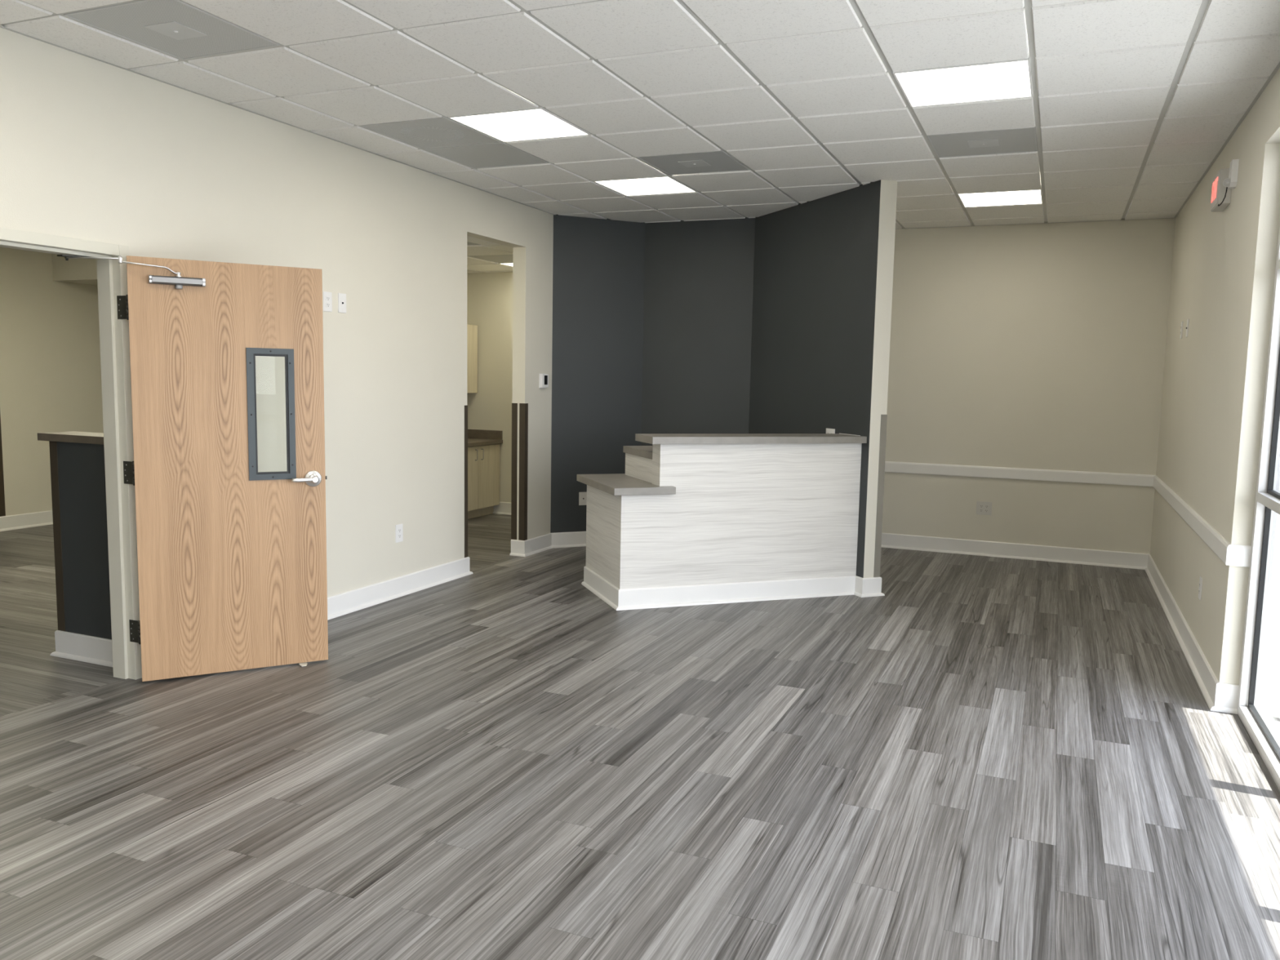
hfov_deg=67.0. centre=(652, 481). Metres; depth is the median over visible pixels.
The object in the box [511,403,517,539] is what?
guard
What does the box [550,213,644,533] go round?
wall
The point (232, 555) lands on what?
door
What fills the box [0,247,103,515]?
wall
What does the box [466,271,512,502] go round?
wall
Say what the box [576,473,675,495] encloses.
countertop
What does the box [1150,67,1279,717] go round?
wall
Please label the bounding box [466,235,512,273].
ceiling
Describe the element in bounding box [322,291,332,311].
wall outlet
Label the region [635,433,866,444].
countertop
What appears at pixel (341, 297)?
cable plate
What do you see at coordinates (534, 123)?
recessed light
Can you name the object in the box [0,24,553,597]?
wall
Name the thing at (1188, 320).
cable plate
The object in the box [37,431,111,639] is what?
wall
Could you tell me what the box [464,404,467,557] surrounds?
guard
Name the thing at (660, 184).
recessed light
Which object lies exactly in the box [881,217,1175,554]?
wall
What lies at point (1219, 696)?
baseboard
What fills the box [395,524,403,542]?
wall outlet
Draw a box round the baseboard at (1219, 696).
[853,533,1239,714]
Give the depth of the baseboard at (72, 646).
5.17 m
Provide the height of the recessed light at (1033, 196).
0.027 m
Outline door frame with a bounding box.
[0,226,142,679]
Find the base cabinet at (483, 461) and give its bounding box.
[467,443,499,519]
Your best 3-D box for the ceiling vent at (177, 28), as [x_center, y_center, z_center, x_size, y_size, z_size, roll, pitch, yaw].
[-2.025,-1.922,4.100,0.584,0.028,0.584,4,7,22]
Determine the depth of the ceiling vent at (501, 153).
6.32 m
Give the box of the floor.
[0,513,1279,959]
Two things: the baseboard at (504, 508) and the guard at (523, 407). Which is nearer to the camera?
the guard at (523, 407)
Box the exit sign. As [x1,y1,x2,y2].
[1210,159,1239,212]
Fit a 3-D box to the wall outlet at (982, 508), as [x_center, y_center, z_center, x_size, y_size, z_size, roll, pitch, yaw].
[3.039,0.245,8.872,0.135,0.122,0.008,4,7,22]
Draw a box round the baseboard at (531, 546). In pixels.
[509,531,586,556]
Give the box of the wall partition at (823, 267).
[748,179,897,577]
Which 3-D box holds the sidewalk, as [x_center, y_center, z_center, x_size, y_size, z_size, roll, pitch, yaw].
[1.035,1.386,2.807,10.362,0.140,24.000,4,7,22]
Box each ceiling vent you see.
[63,0,279,59]
[360,116,500,148]
[424,142,548,168]
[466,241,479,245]
[466,254,512,262]
[636,150,749,175]
[927,126,1037,157]
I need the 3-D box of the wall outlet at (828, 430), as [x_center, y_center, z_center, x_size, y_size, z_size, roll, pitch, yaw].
[1.367,-0.349,7.455,0.008,0.120,0.120,-1,7,-22]
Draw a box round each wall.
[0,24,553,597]
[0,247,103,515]
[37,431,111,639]
[51,253,97,284]
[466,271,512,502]
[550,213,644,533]
[640,217,755,445]
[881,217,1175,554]
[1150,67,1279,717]
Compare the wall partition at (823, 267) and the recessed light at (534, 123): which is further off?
the wall partition at (823, 267)
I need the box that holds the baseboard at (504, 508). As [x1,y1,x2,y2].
[493,502,511,515]
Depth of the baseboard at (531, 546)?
8.76 m
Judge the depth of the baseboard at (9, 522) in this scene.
9.35 m
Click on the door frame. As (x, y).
(112, 276)
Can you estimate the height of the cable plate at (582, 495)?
0.122 m
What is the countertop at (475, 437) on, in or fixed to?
on the base cabinet at (483, 461)
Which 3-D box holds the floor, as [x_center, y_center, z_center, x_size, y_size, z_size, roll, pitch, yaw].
[-3.327,0.954,5.145,11.754,0.001,12.200,4,7,22]
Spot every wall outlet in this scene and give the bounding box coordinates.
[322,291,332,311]
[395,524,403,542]
[826,428,835,433]
[976,501,991,515]
[1179,321,1182,338]
[1198,576,1202,599]
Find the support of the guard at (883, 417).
attached to the wall partition at (823, 267)
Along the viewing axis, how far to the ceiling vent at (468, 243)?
8.45 m
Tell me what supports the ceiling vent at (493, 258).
in the ceiling at (486, 247)
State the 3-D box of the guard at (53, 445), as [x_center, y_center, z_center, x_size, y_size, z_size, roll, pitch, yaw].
[-3.188,0.294,5.211,0.055,1.031,0.055,4,7,22]
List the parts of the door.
arm, vision frame, lever, handle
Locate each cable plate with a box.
[337,293,346,312]
[578,492,586,505]
[1185,319,1189,337]
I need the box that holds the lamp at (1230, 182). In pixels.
[1222,159,1239,188]
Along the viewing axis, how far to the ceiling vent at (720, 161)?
6.42 m
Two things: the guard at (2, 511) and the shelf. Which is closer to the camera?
the shelf
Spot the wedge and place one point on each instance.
(304, 664)
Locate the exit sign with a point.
(1226, 180)
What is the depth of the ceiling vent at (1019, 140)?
5.71 m
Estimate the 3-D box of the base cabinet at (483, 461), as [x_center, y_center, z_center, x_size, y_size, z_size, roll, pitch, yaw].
[-2.501,0.071,9.775,0.628,0.800,2.698,4,7,22]
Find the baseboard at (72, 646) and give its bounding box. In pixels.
[49,630,112,666]
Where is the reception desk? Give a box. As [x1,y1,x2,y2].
[576,433,866,610]
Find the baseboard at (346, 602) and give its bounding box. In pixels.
[327,556,473,620]
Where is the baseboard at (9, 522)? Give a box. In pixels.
[0,510,53,531]
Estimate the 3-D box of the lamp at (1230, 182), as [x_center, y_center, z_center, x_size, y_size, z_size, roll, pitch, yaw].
[3.113,-1.657,5.214,0.063,0.140,0.096,4,7,22]
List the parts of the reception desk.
panel, baseboard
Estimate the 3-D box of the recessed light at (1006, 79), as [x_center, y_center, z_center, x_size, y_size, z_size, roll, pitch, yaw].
[1.492,-1.906,4.614,0.590,0.027,0.590,4,7,22]
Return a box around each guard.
[0,414,5,516]
[48,440,65,631]
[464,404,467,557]
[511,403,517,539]
[518,403,528,540]
[873,414,887,577]
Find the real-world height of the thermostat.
0.128 m
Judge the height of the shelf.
0.050 m
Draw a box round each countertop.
[467,429,502,446]
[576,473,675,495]
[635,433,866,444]
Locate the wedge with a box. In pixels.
[298,662,307,666]
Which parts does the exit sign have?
plate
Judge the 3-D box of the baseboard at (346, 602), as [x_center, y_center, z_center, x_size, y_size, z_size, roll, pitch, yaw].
[-3.258,1.069,3.460,0.158,0.136,9.140,4,7,22]
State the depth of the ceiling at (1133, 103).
4.68 m
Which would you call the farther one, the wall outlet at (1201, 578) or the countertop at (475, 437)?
the countertop at (475, 437)
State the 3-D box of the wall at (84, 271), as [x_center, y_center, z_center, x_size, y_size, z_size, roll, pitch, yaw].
[-4.476,-2.081,9.332,2.690,0.306,0.850,4,7,22]
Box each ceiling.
[0,0,1279,229]
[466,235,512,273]
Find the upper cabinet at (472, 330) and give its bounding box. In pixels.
[466,324,477,392]
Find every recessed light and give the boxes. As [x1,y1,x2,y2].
[448,106,590,142]
[498,262,512,266]
[593,175,697,195]
[893,54,1033,106]
[957,186,1043,207]
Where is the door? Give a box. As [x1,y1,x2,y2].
[57,254,328,681]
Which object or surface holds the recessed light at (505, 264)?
in the ceiling at (486, 247)
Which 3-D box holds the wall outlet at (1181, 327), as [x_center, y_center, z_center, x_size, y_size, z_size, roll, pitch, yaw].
[3.908,-1.120,7.146,0.008,0.125,0.075,4,7,22]
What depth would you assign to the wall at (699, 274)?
8.79 m
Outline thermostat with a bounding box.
[538,373,548,387]
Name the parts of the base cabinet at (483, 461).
cabinet door, cabinet door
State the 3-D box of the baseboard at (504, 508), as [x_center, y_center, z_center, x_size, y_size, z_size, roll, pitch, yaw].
[-1.356,0.322,10.772,2.013,0.136,0.033,4,7,22]
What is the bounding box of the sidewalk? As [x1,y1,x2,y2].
[1271,716,1279,728]
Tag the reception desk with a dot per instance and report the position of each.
(691, 519)
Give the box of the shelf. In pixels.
[622,445,652,459]
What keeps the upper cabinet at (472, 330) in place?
attached to the wall
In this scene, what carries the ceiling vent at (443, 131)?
in the ceiling at (1133, 103)

